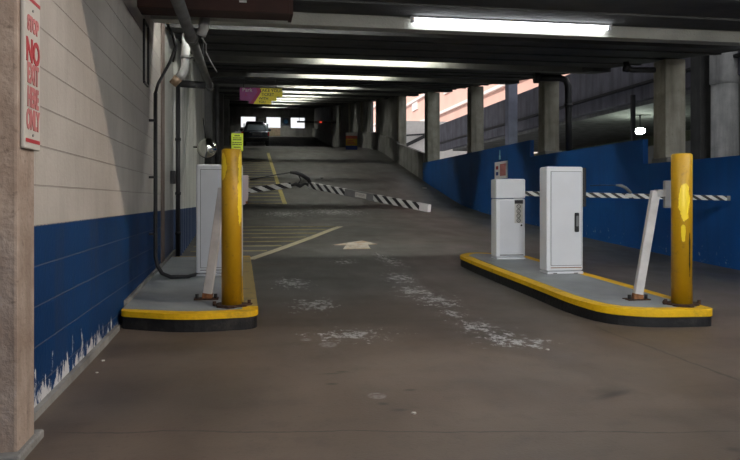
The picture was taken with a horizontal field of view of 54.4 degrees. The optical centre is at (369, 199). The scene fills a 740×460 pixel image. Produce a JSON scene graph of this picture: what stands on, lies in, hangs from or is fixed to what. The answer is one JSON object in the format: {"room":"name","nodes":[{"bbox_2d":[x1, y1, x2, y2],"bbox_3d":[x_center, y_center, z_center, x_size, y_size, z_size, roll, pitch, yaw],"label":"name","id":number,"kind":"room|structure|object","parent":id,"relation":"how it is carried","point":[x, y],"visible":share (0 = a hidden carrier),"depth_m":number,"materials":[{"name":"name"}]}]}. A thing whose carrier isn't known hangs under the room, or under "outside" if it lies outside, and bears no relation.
{"room":"parking garage","nodes":[
{"label":"parking garage","id":0,"kind":"room"},
{"bbox_2d":[34,0,172,406],"bbox_3d":[-1.178,-4.290,-0.935,0.565,11.300,22.550,0,0,-10],"label":"wall","id":1,"kind":"structure","parent":0,"point":[93,164],"depth_m":4.86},
{"bbox_2d":[0,0,33,452],"bbox_3d":[-1.739,-1.840,3.002,0.575,6.200,0.240,0,0,-10],"label":"column","id":2,"kind":"structure","parent":1,"relation":"attached to","point":[16,162],"depth_m":2.93,"materials":[{"name":"concrete"}]},
{"bbox_2d":[21,0,39,150],"bbox_3d":[-1.447,-0.657,3.074,0.022,0.885,0.225,0,0,-10],"label":"wall sign","id":3,"kind":"object","parent":2,"relation":"attached to","point":[30,9],"visible":1,"depth_m":3.04,"materials":[{"name":"white metal"}]},
{"bbox_2d":[34,249,175,421],"bbox_3d":[-2.179,0.892,6.751,0.030,0.375,7.160,0,0,-10],"label":"baseboard","id":4,"kind":"structure","parent":1,"relation":"attached to","point":[76,371],"depth_m":4.52,"materials":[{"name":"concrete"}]},
{"bbox_2d":[143,19,148,86],"bbox_3d":[-2.285,-1.493,7.349,0.020,0.641,0.330,0,0,-10],"label":"wall bracket","id":5,"kind":"object","parent":1,"relation":"attached to","point":[144,20],"visible":1,"depth_m":7.31,"materials":[{"name":"grey metal"}]},
{"bbox_2d":[161,23,164,262],"bbox_3d":[-2.812,-0.690,8.753,0.580,3.700,0.300,0,0,-10],"label":"trim","id":6,"kind":"structure","parent":1,"relation":"attached to","point":[162,24],"depth_m":8.72,"materials":[{"name":"grey metal"}]},
{"bbox_2d":[154,23,176,92],"bbox_3d":[-2.267,-1.540,7.919,0.192,0.846,0.598,0,0,16],"label":"conduit","id":7,"kind":"object","parent":1,"relation":"attached to","point":[172,57],"visible":1,"depth_m":7.99,"materials":[{"name":"black plastic"}]},
{"bbox_2d":[149,93,197,278],"bbox_3d":[-2.043,-0.148,7.701,0.610,1.969,0.234,0,0,-35],"label":"vertical conduit","id":8,"kind":"object","parent":1,"relation":"attached to","point":[154,120],"visible":0.92,"depth_m":7.61,"materials":[{"name":"black metal"}]},
{"bbox_2d":[170,80,205,256],"bbox_3d":[-2.546,-0.383,9.994,0.534,2.556,0.189,0,0,-40],"label":"pipe","id":9,"kind":"object","parent":1,"relation":"attached to","point":[174,175],"visible":0.94,"depth_m":9.94,"materials":[{"name":"black metal"}]},
{"bbox_2d":[173,39,203,256],"bbox_3d":[-3.532,-1.266,13.510,0.450,4.652,6.720,0,0,-10],"label":"wall","id":10,"kind":"structure","parent":0,"point":[191,99],"depth_m":12.25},
{"bbox_2d":[193,119,216,157],"bbox_3d":[-3.091,-1.132,13.133,0.682,0.747,0.340,0,0,33],"label":"convex mirror","id":11,"kind":"object","parent":10,"relation":"attached to","point":[206,148],"visible":1,"depth_m":12.94,"materials":[{"name":"silver metal"}]},
{"bbox_2d":[229,107,313,136],"bbox_3d":[-15.911,-8.390,73.525,21.200,4.251,0.300,0,0,-10],"label":"wall","id":12,"kind":"structure","parent":0,"point":[235,113],"depth_m":74.48,"materials":[{"name":"concrete"}]},
{"bbox_2d":[270,128,279,135],"bbox_3d":[-9.811,-6.997,74.366,1.100,0.865,0.060,0,0,-10],"label":"panel","id":13,"kind":"object","parent":12,"relation":"attached to","point":[274,131],"visible":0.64,"depth_m":74.35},
{"bbox_2d":[282,118,288,125],"bbox_3d":[-8.729,-8.101,74.565,0.660,0.800,0.050,0,0,-10],"label":"sign","id":14,"kind":"object","parent":12,"relation":"attached to","point":[285,121],"visible":1,"depth_m":74.54,"materials":[{"name":"blue"}]},
{"bbox_2d":[314,96,397,139],"bbox_3d":[-2.185,-6.375,53.943,0.120,7.479,42.900,0,0,-10],"label":"wall","id":15,"kind":"structure","parent":0,"point":[387,107],"depth_m":44.52,"materials":[{"name":"concrete"}]},
{"bbox_2d":[24,136,739,459],"bbox_3d":[-9.236,-2.773,32.412,20.620,7.667,91.000,0,0,-10],"label":"floor","id":16,"kind":"structure","parent":0,"point":[344,345],"depth_m":4.79,"materials":[{"name":"grey concrete"}]},
{"bbox_2d":[0,429,43,459],"bbox_3d":[-1.504,1.052,3.041,0.150,0.055,0.360,0,0,-10],"label":"baseboard","id":17,"kind":"object","parent":16,"relation":"on","point":[38,434],"visible":0.41,"depth_m":2.98,"materials":[{"name":"concrete"}]},
{"bbox_2d":[121,256,257,331],"bbox_3d":[-1.778,0.932,7.715,1.094,0.338,4.194,0,0,-10],"label":"traffic island","id":18,"kind":"object","parent":16,"relation":"on","point":[164,304],"visible":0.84,"depth_m":5.98,"materials":[{"name":"grey concrete"}]},
{"bbox_2d":[194,187,220,299],"bbox_3d":[-1.406,0.388,6.366,0.289,0.998,0.120,0,0,-10],"label":"leaning post","id":19,"kind":"object","parent":18,"relation":"on","point":[207,294],"visible":0.83,"depth_m":6.33,"materials":[{"name":"white metal"}]},
{"bbox_2d":[196,164,242,275],"bbox_3d":[-1.666,0.230,7.998,0.500,1.237,0.312,0,0,-10],"label":"cabinet","id":20,"kind":"object","parent":18,"relation":"on","point":[208,176],"visible":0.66,"depth_m":7.82,"materials":[{"name":"white metal"}]},
{"bbox_2d":[243,175,247,204],"bbox_3d":[-1.465,-0.113,8.094,0.193,0.330,0.114,0,0,-10],"label":"hub","id":21,"kind":"object","parent":20,"relation":"attached to","point":[245,177],"visible":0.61,"depth_m":8.05,"materials":[{"name":"white plastic"}]},
{"bbox_2d":[248,182,291,192],"bbox_3d":[-1.131,-0.135,8.050,0.522,0.119,0.040,0,0,11],"label":"barrier arm","id":22,"kind":"object","parent":21,"relation":"attached to","point":[282,185],"visible":1,"depth_m":8.03},
{"bbox_2d":[250,171,311,187],"bbox_3d":[-0.978,-0.233,8.091,0.709,0.192,0.255,0,0,-18],"label":"torn arm linkage","id":23,"kind":"object","parent":22,"relation":"attached to","point":[299,174],"visible":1,"depth_m":8.13,"materials":[{"name":"black plastic"}]},
{"bbox_2d":[308,182,430,211],"bbox_3d":[-0.071,-0.046,7.482,0.048,0.318,2.009,0,0,-38],"label":"barrier arm","id":24,"kind":"object","parent":23,"relation":"hanging from","point":[420,206],"visible":1,"depth_m":7.32,"materials":[{"name":"grey metal"}]},
{"bbox_2d":[213,149,252,308],"bbox_3d":[-1.168,0.236,6.032,0.298,1.325,0.274,0,0,20],"label":"bollard","id":25,"kind":"object","parent":18,"relation":"on","point":[231,159],"visible":0.96,"depth_m":5.97,"materials":[{"name":"metal"}]},
{"bbox_2d":[231,130,242,150],"bbox_3d":[-1.715,-0.058,9.307,0.150,1.695,0.054,0,0,-10],"label":"sign","id":26,"kind":"object","parent":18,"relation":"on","point":[237,137],"visible":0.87,"depth_m":9.29,"materials":[{"name":"yellow plastic"}]},
{"bbox_2d":[204,89,211,163],"bbox_3d":[-4.994,-1.735,22.000,0.395,3.710,0.510,0,0,-10],"label":"concrete pier","id":27,"kind":"object","parent":16,"relation":"on","point":[207,94],"visible":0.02,"depth_m":21.79,"materials":[{"name":"grey concrete"}]},
{"bbox_2d":[212,88,214,163],"bbox_3d":[-5.863,-2.499,27.127,0.395,3.358,0.510,0,0,-10],"label":"concrete pier","id":28,"kind":"object","parent":16,"relation":"on","point":[213,91],"visible":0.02,"depth_m":26.90,"materials":[{"name":"grey concrete"}]},
{"bbox_2d":[215,84,218,163],"bbox_3d":[-4.655,-1.726,21.908,0.174,3.607,0.174,0,0,-10],"label":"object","id":29,"kind":"object","parent":16,"relation":"on","point":[216,85],"visible":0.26,"depth_m":21.84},
{"bbox_2d":[219,93,223,157],"bbox_3d":[-6.732,-3.284,32.254,0.395,2.961,0.510,0,0,-10],"label":"concrete pier","id":30,"kind":"object","parent":16,"relation":"on","point":[221,95],"visible":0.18,"depth_m":32.05,"materials":[{"name":"grey concrete"}]},
{"bbox_2d":[224,99,229,145],"bbox_3d":[-8.453,-4.531,42.409,0.395,2.795,0.510,0,0,-10],"label":"concrete pier","id":31,"kind":"object","parent":16,"relation":"on","point":[226,101],"visible":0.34,"depth_m":42.19,"materials":[{"name":"grey concrete"}]},
{"bbox_2d":[194,245,281,246],"bbox_3d":[-2.249,0.791,12.282,1.470,0.020,0.120,0,0,-10],"label":"painted line","id":32,"kind":"object","parent":16,"relation":"on","point":[243,245],"visible":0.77,"depth_m":12.38,"materials":[{"name":"yellow paint"}]},
{"bbox_2d":[240,121,270,145],"bbox_3d":[-9.025,-5.175,56.847,2.463,2.033,4.669,0,0,-10],"label":"parked car","id":33,"kind":"object","parent":16,"relation":"on","point":[254,131],"visible":0.97,"depth_m":54.70,"materials":[{"name":"black paint"}]},
{"bbox_2d":[248,193,278,193],"bbox_3d":[-3.974,-0.218,23.602,1.953,0.034,0.110,0,0,-10],"label":"bar","id":34,"kind":"object","parent":16,"relation":"on","point":[248,193],"visible":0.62,"depth_m":23.62,"materials":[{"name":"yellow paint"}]},
{"bbox_2d":[248,196,279,196],"bbox_3d":[-3.866,-0.105,22.992,1.961,0.034,0.110,0,0,-10],"label":"bar","id":35,"kind":"object","parent":16,"relation":"on","point":[248,196],"visible":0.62,"depth_m":23.07,"materials":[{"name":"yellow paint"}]},
{"bbox_2d":[248,203,281,203],"bbox_3d":[-3.651,0.108,21.770,1.977,0.030,0.110,0,0,-10],"label":"bar","id":36,"kind":"object","parent":16,"relation":"on","point":[248,203],"visible":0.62,"depth_m":21.82,"materials":[{"name":"yellow paint"}]},
{"bbox_2d":[243,241,294,241],"bbox_3d":[-2.235,0.755,12.990,1.735,0.020,0.120,0,0,-10],"label":"painted line","id":37,"kind":"object","parent":16,"relation":"on","point":[243,241],"visible":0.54,"depth_m":13.01,"materials":[{"name":"yellow paint"}]},
{"bbox_2d":[243,236,305,237],"bbox_3d":[-2.220,0.716,13.699,2.001,0.021,0.120,0,0,-10],"label":"painted line","id":38,"kind":"object","parent":16,"relation":"on","point":[305,236],"visible":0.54,"depth_m":13.68,"materials":[{"name":"yellow paint"}]},
{"bbox_2d":[267,153,286,203],"bbox_3d":[-3.725,-1.060,28.115,0.130,2.379,12.738,0,0,-10],"label":"painted line","id":39,"kind":"object","parent":16,"relation":"on","point":[268,154],"visible":0.91,"depth_m":26.91,"materials":[{"name":"yellow paint"}]},
{"bbox_2d":[243,233,311,233],"bbox_3d":[-2.206,0.675,14.408,2.266,0.021,0.120,0,0,-10],"label":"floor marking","id":40,"kind":"object","parent":16,"relation":"on","point":[243,233],"visible":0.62,"depth_m":14.42,"materials":[{"name":"yellow paint"}]},
{"bbox_2d":[250,226,342,259],"bbox_3d":[-1.217,0.735,13.330,0.140,0.299,5.608,0,0,11],"label":"painted line","id":41,"kind":"object","parent":16,"relation":"on","point":[336,227],"visible":0.95,"depth_m":12.57,"materials":[{"name":"paint"}]},
{"bbox_2d":[265,226,333,226],"bbox_3d":[-2.177,0.594,15.825,2.797,0.020,0.120,0,0,-10],"label":"bar","id":42,"kind":"object","parent":16,"relation":"on","point":[265,226],"visible":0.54,"depth_m":15.94,"materials":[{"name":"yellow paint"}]},
{"bbox_2d":[273,229,325,229],"bbox_3d":[-2.191,0.633,15.116,2.531,0.021,0.120,0,0,-10],"label":"bar","id":43,"kind":"object","parent":16,"relation":"on","point":[273,229],"visible":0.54,"depth_m":15.26,"materials":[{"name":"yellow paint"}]},
{"bbox_2d":[346,133,356,149],"bbox_3d":[-0.963,-3.046,37.498,0.600,0.920,0.085,0,0,-10],"label":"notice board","id":44,"kind":"object","parent":16,"relation":"on","point":[351,138],"visible":0.93,"depth_m":37.46,"materials":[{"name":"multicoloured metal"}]},
{"bbox_2d":[335,241,374,248],"bbox_3d":[-0.268,0.788,12.641,0.827,0.080,1.278,0,0,-10],"label":"arrow marking","id":45,"kind":"object","parent":16,"relation":"on","point":[357,244],"visible":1,"depth_m":12.62,"materials":[{"name":"paint"}]},
{"bbox_2d":[460,252,711,326],"bbox_3d":[2.030,0.936,8.182,0.999,0.349,4.640,0,0,-10],"label":"traffic island","id":46,"kind":"object","parent":16,"relation":"on","point":[585,295],"visible":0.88,"depth_m":6.83,"materials":[{"name":"grey concrete"}]},
{"bbox_2d":[491,179,524,258],"bbox_3d":[1.871,0.263,9.754,0.410,1.097,0.232,0,0,-10],"label":"ticket machine","id":47,"kind":"object","parent":46,"relation":"on","point":[507,215],"visible":0.94,"depth_m":9.65,"materials":[{"name":"white metal"}]},
{"bbox_2d":[540,167,585,273],"bbox_3d":[2.232,0.237,8.299,0.485,1.237,0.262,0,0,-10],"label":"cabinet","id":48,"kind":"object","parent":46,"relation":"on","point":[562,189],"visible":0.97,"depth_m":8.20,"materials":[{"name":"white metal"}]},
{"bbox_2d":[622,181,670,300],"bbox_3d":[2.503,0.366,6.465,0.444,1.079,0.128,0,0,-10],"label":"leaning post","id":49,"kind":"object","parent":46,"relation":"on","point":[650,220],"visible":0.88,"depth_m":6.42,"materials":[{"name":"white metal"}]},
{"bbox_2d":[662,153,700,307],"bbox_3d":[2.677,0.257,6.185,0.307,1.310,0.278,0,0,20],"label":"bollard","id":50,"kind":"object","parent":46,"relation":"on","point":[681,163],"visible":0.98,"depth_m":6.12,"materials":[{"name":"metal"}]},
{"bbox_2d":[165,0,739,108],"bbox_3d":[-11.436,-6.924,46.883,21.120,10.524,87.730,0,0,-10],"label":"ceiling","id":51,"kind":"structure","parent":0,"point":[594,56],"depth_m":10.39,"materials":[{"name":"concrete"}]},
{"bbox_2d":[170,0,213,90],"bbox_3d":[-2.066,-1.998,8.625,0.144,0.721,5.835,0,0,-10],"label":"drain pipe","id":52,"kind":"object","parent":51,"relation":"hanging from","point":[180,7],"visible":0.9,"depth_m":7.58,"materials":[{"name":"grey metal"}]},
{"bbox_2d":[169,33,193,86],"bbox_3d":[-2.276,-1.705,8.801,0.350,0.652,0.122,0,0,2],"label":"pvc pipe","id":53,"kind":"object","parent":52,"relation":"attached to","point":[181,74],"visible":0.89,"depth_m":8.76,"materials":[{"name":"white plastic"}]},
{"bbox_2d":[196,17,209,36],"bbox_3d":[-1.759,-1.825,7.598,0.144,0.208,0.113,0,0,-10],"label":"pipe stub","id":54,"kind":"object","parent":52,"relation":"attached to","point":[203,27],"visible":0.94,"depth_m":7.55,"materials":[{"name":"grey plastic"}]},
{"bbox_2d":[202,38,216,71],"bbox_3d":[-1.827,-1.637,8.200,0.040,0.159,1.205,0,0,-5],"label":"loose wire","id":55,"kind":"object","parent":54,"relation":"hanging from","point":[202,38],"visible":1,"depth_m":7.99,"materials":[{"name":"grey plastic"}]},
{"bbox_2d":[137,0,292,22],"bbox_3d":[-1.497,-2.024,7.049,1.464,0.430,0.340,0,0,-10],"label":"beam","id":56,"kind":"structure","parent":51,"relation":"attached to","point":[282,10],"depth_m":6.97,"materials":[{"name":"brown metal"}]},
{"bbox_2d":[240,77,281,103],"bbox_3d":[-3.019,-3.056,20.017,1.190,0.779,0.049,0,0,-10],"label":"hanging sign","id":57,"kind":"object","parent":51,"relation":"hanging from","point":[253,95],"visible":1,"depth_m":19.99,"materials":[{"name":"multicoloured plastic"}]},
{"bbox_2d":[229,106,313,108],"bbox_3d":[-15.797,-9.692,72.555,21.100,0.580,0.350,0,0,-10],"label":"ceiling beam","id":58,"kind":"structure","parent":51,"relation":"attached to","point":[229,106],"depth_m":73.38,"materials":[{"name":"concrete"}]},
{"bbox_2d":[229,102,335,105],"bbox_3d":[-12.655,-7.567,54.020,21.100,0.580,0.350,0,0,-10],"label":"ceiling beam","id":59,"kind":"structure","parent":51,"relation":"attached to","point":[229,102],"depth_m":54.98,"materials":[{"name":"concrete"}]},
{"bbox_2d":[229,99,352,102],"bbox_3d":[-11.118,-6.528,44.949,21.100,0.580,0.350,0,0,-10],"label":"ceiling beam","id":60,"kind":"structure","parent":51,"relation":"attached to","point":[229,99],"depth_m":45.97,"materials":[{"name":"concrete"}]},
{"bbox_2d":[224,97,368,101],"bbox_3d":[-10.165,-5.884,39.329,21.100,0.580,0.350,0,0,-10],"label":"ceiling beam","id":61,"kind":"structure","parent":51,"relation":"attached to","point":[224,97],"depth_m":40.34,"materials":[{"name":"concrete"}]},
{"bbox_2d":[224,94,384,98],"bbox_3d":[-9.313,-5.307,34.301,21.100,0.580,0.350,0,0,-10],"label":"ceiling beam","id":62,"kind":"structure","parent":51,"relation":"attached to","point":[224,94],"depth_m":35.34,"materials":[{"name":"concrete"}]},
{"bbox_2d":[297,121,335,122],"bbox_3d":[-3.987,-6.853,56.276,3.426,1.666,0.120,0,0,-10],"label":"bar","id":63,"kind":"object","parent":51,"relation":"hanging from","point":[297,121],"visible":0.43,"depth_m":56.20,"materials":[{"name":"black plastic"}]},
{"bbox_2d":[219,89,414,96],"bbox_3d":[-8.444,-4.720,29.174,21.100,0.580,0.350,0,0,-10],"label":"ceiling beam","id":64,"kind":"structure","parent":51,"relation":"attached to","point":[220,90],"depth_m":30.19,"materials":[{"name":"concrete"}]},
{"bbox_2d":[213,84,446,92],"bbox_3d":[-7.592,-4.144,24.146,21.100,0.580,0.350,0,0,-10],"label":"ceiling beam","id":65,"kind":"structure","parent":51,"relation":"attached to","point":[220,85],"depth_m":25.03,"materials":[{"name":"concrete"}]},
{"bbox_2d":[209,72,510,84],"bbox_3d":[-6.539,-3.432,17.934,21.100,0.580,0.350,0,0,-10],"label":"ceiling beam","id":66,"kind":"structure","parent":51,"relation":"attached to","point":[217,74],"depth_m":18.82,"materials":[{"name":"concrete"}]},
{"bbox_2d":[193,55,597,73],"bbox_3d":[0.674,-2.878,14.187,8.130,0.580,0.350,0,0,-10],"label":"beam","id":67,"kind":"structure","parent":51,"relation":"attached to","point":[214,58],"depth_m":14.00,"materials":[{"name":"concrete"}]},
{"bbox_2d":[150,12,739,45],"bbox_3d":[1.626,-2.234,8.567,8.130,0.580,0.350,0,0,-10],"label":"beam","id":68,"kind":"structure","parent":51,"relation":"attached to","point":[300,20],"depth_m":8.37,"materials":[{"name":"concrete"}]},
{"bbox_2d":[410,15,611,30],"bbox_3d":[1.652,-2.044,8.323,2.420,0.070,0.100,0,0,-10],"label":"ceiling light","id":69,"kind":"object","parent":51,"relation":"attached to","point":[413,18],"visible":1,"depth_m":8.29,"materials":[{"name":"white plastic"}]},
{"bbox_2d":[533,73,572,150],"bbox_3d":[4.099,-1.926,16.100,0.864,1.885,0.258,0,0,0],"label":"pipe","id":70,"kind":"object","parent":51,"relation":"attached to","point":[537,77],"visible":0.9,"depth_m":16.04,"materials":[{"name":"black plastic"}]},
{"bbox_2d":[622,61,655,72],"bbox_3d":[4.288,-2.119,11.494,0.538,0.178,0.165,0,0,-10],"label":"pipe","id":71,"kind":"object","parent":51,"relation":"attached to","point":[627,67],"visible":1,"depth_m":11.46,"materials":[{"name":"black plastic"}]},
{"bbox_2d":[373,74,567,131],"bbox_3d":[17.515,-15.890,93.238,22.300,34.100,102.000,0,0,-10],"label":"building","id":72,"kind":"object","parent":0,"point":[453,105],"visible":0.08,"depth_m":78.17,"materials":[{"name":"brick"}]},
{"bbox_2d":[312,128,739,269],"bbox_3d":[1.317,-3.197,32.173,0.150,8.634,87.000,0,0,-10],"label":"wall","id":73,"kind":"structure","parent":0,"point":[619,221],"depth_m":13.29,"materials":[{"name":"blue paint"}]},
{"bbox_2d":[331,106,332,134],"bbox_3d":[-2.979,-5.990,58.916,0.424,3.398,0.470,0,0,-10],"label":"concrete column","id":74,"kind":"structure","parent":73,"relation":"on","point":[331,106],"depth_m":58.72,"materials":[{"name":"grey concrete"}]},
{"bbox_2d":[339,105,340,134],"bbox_3d":[-2.111,-5.446,53.789,0.424,3.311,0.470,0,0,-10],"label":"concrete column","id":75,"kind":"structure","parent":73,"relation":"on","point":[339,105],"depth_m":53.58,"materials":[{"name":"grey concrete"}]},
{"bbox_2d":[348,103,349,132],"bbox_3d":[-1.242,-4.987,48.662,0.424,3.053,0.470,0,0,-10],"label":"concrete column","id":76,"kind":"structure","parent":73,"relation":"on","point":[349,103],"depth_m":48.45,"materials":[{"name":"grey concrete"}]},
{"bbox_2d":[360,102,362,131],"bbox_3d":[-0.356,-4.487,43.436,0.424,2.856,0.470,0,0,-10],"label":"concrete column","id":77,"kind":"structure","parent":73,"relation":"on","point":[361,103],"depth_m":43.23,"materials":[{"name":"grey concrete"}]},
{"bbox_2d":[376,99,378,131],"bbox_3d":[0.530,-3.928,38.211,0.424,2.777,0.470,0,0,-10],"label":"concrete column","id":78,"kind":"structure","parent":73,"relation":"on","point":[377,100],"depth_m":38.01,"materials":[{"name":"grey concrete"}]},
{"bbox_2d":[397,96,405,144],"bbox_3d":[1.466,-3.131,32.690,0.424,3.105,0.470,0,0,-10],"label":"concrete column","id":79,"kind":"structure","parent":73,"relation":"on","point":[401,100],"depth_m":32.51,"materials":[{"name":"grey concrete"}]},
{"bbox_2d":[495,161,507,178],"bbox_3d":[3.457,-0.792,19.000,0.028,0.449,0.949,0,0,-10],"label":"notice","id":80,"kind":"object","parent":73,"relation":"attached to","point":[501,168],"visible":0.96,"depth_m":18.92,"materials":[{"name":"white plastic"}]},
{"bbox_2d":[453,90,689,151],"bbox_3d":[12.745,-2.961,16.360,7.400,0.288,52.000,0,0,-10],"label":"wall","id":81,"kind":"structure","parent":0,"point":[612,125],"depth_m":28.37,"materials":[{"name":"concrete"}]},
{"bbox_2d":[636,115,644,133],"bbox_3d":[8.963,-2.509,23.900,0.330,0.663,0.330,0,0,-10],"label":"globe lamp","id":82,"kind":"object","parent":81,"relation":"hanging from","point":[639,130],"visible":0.93,"depth_m":23.81,"materials":[{"name":"white glass"}]},
{"bbox_2d":[440,51,739,150],"bbox_3d":[8.797,-3.720,16.705,0.270,1.576,54.000,0,0,-10],"label":"building","id":83,"kind":"structure","parent":0,"point":[584,86],"depth_m":25.19,"materials":[{"name":"concrete"}]},
{"bbox_2d":[440,53,739,143],"bbox_3d":[8.605,-3.370,16.672,0.140,0.070,54.000,0,0,-10],"label":"trim","id":84,"kind":"structure","parent":83,"relation":"attached to","point":[737,55],"depth_m":23.42,"materials":[{"name":"grey metal"}]},
{"bbox_2d":[534,130,689,155],"bbox_3d":[14.394,-0.858,20.696,0.300,4.035,60.000,0,0,-10],"label":"wall","id":85,"kind":"structure","parent":0,"point":[687,132],"depth_m":32.39,"materials":[{"name":"grey concrete"}]},
{"bbox_3d":[22.982,1.260,63.737,53.380,0.300,142.000,0,0,-10],"label":"floor","id":86,"kind":"structure","parent":0,"visible":0},
{"bbox_2d":[425,92,439,161],"bbox_3d":[2.401,-1.462,27.533,0.544,5.244,0.590,0,0,-10],"label":"concrete column","id":87,"kind":"structure","parent":86,"relation":"on","point":[432,99],"depth_m":27.29,"materials":[{"name":"grey concrete"}]},
{"bbox_2d":[467,86,483,152],"bbox_3d":[3.270,-1.157,22.163,0.464,4.634,0.510,0,0,-10],"label":"concrete column","id":88,"kind":"structure","parent":86,"relation":"on","point":[475,94],"depth_m":21.97,"materials":[{"name":"grey concrete"}]},
{"bbox_2d":[505,84,517,144],"bbox_3d":[5.731,-2.190,29.201,0.390,6.700,0.400,0,0,-10],"label":"concrete post","id":89,"kind":"object","parent":86,"relation":"on","point":[511,91],"visible":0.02,"depth_m":29.02,"materials":[{"name":"grey concrete"}]},
{"bbox_2d":[537,81,561,154],"bbox_3d":[4.173,-0.846,16.717,0.424,4.013,0.470,0,0,-10],"label":"concrete column","id":90,"kind":"structure","parent":86,"relation":"on","point":[548,91],"depth_m":16.54,"materials":[{"name":"grey concrete"}]},
{"bbox_2d":[630,95,635,140],"bbox_3d":[7.488,-0.915,20.500,0.100,4.150,0.100,0,0,-10],"label":"steel post","id":91,"kind":"object","parent":86,"relation":"on","point":[632,97],"visible":0.36,"depth_m":20.46,"materials":[{"name":"black metal"}]},
{"bbox_2d":[652,59,684,162],"bbox_3d":[4.984,-0.572,11.936,0.424,3.465,0.470,0,0,-10],"label":"concrete column","id":92,"kind":"structure","parent":86,"relation":"on","point":[669,76],"depth_m":11.76,"materials":[{"name":"grey concrete"}]},
{"bbox_2d":[648,141,689,163],"bbox_3d":[10.872,-0.290,16.042,2.000,2.900,52.000,0,0,-10],"label":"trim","id":93,"kind":"structure","parent":86,"relation":"on","point":[687,143],"depth_m":22.38,"materials":[{"name":"concrete"}]},
{"bbox_2d":[690,55,710,159],"bbox_3d":[8.180,-2.390,17.797,0.320,7.100,0.400,0,0,-10],"label":"concrete post","id":94,"kind":"object","parent":86,"relation":"on","point":[700,89],"visible":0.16,"depth_m":17.62,"materials":[{"name":"grey concrete"}]},
{"bbox_2d":[709,51,739,157],"bbox_3d":[8.481,-2.390,17.200,0.676,7.100,0.676,0,0,-10],"label":"concrete column","id":95,"kind":"structure","parent":86,"relation":"on","point":[724,79],"depth_m":16.94,"materials":[{"name":"grey concrete"}]},
{"bbox_3d":[2.055,0.318,9.989,0.109,0.944,0.100,0,0,-10],"label":"hub","id":96,"kind":"object","parent":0,"visible":0},
{"bbox_2d":[525,191,730,200],"bbox_3d":[3.388,-0.059,9.833,2.979,0.069,0.044,1,0,3],"label":"barrier arm","id":97,"kind":"object","parent":96,"relation":"attached to","point":[527,193],"visible":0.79,"depth_m":9.80,"materials":[{"name":"grey metal"}]},
{"bbox_2d":[590,184,631,193],"bbox_3d":[3.271,-0.148,9.769,0.557,0.136,0.056,0,0,6],"label":"wire","id":98,"kind":"object","parent":97,"relation":"attached to","point":[626,188],"visible":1,"depth_m":9.74,"materials":[{"name":"grey metal"}]},
{"label":"outside","id":99,"kind":"structure","parent":0,"visible":0},
{"bbox_2d":[406,121,536,158],"bbox_3d":[4.377,-3.090,59.747,11.400,4.300,23.650,0,0,-10],"label":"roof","id":100,"kind":"structure","parent":99,"point":[415,130],"depth_m":47.79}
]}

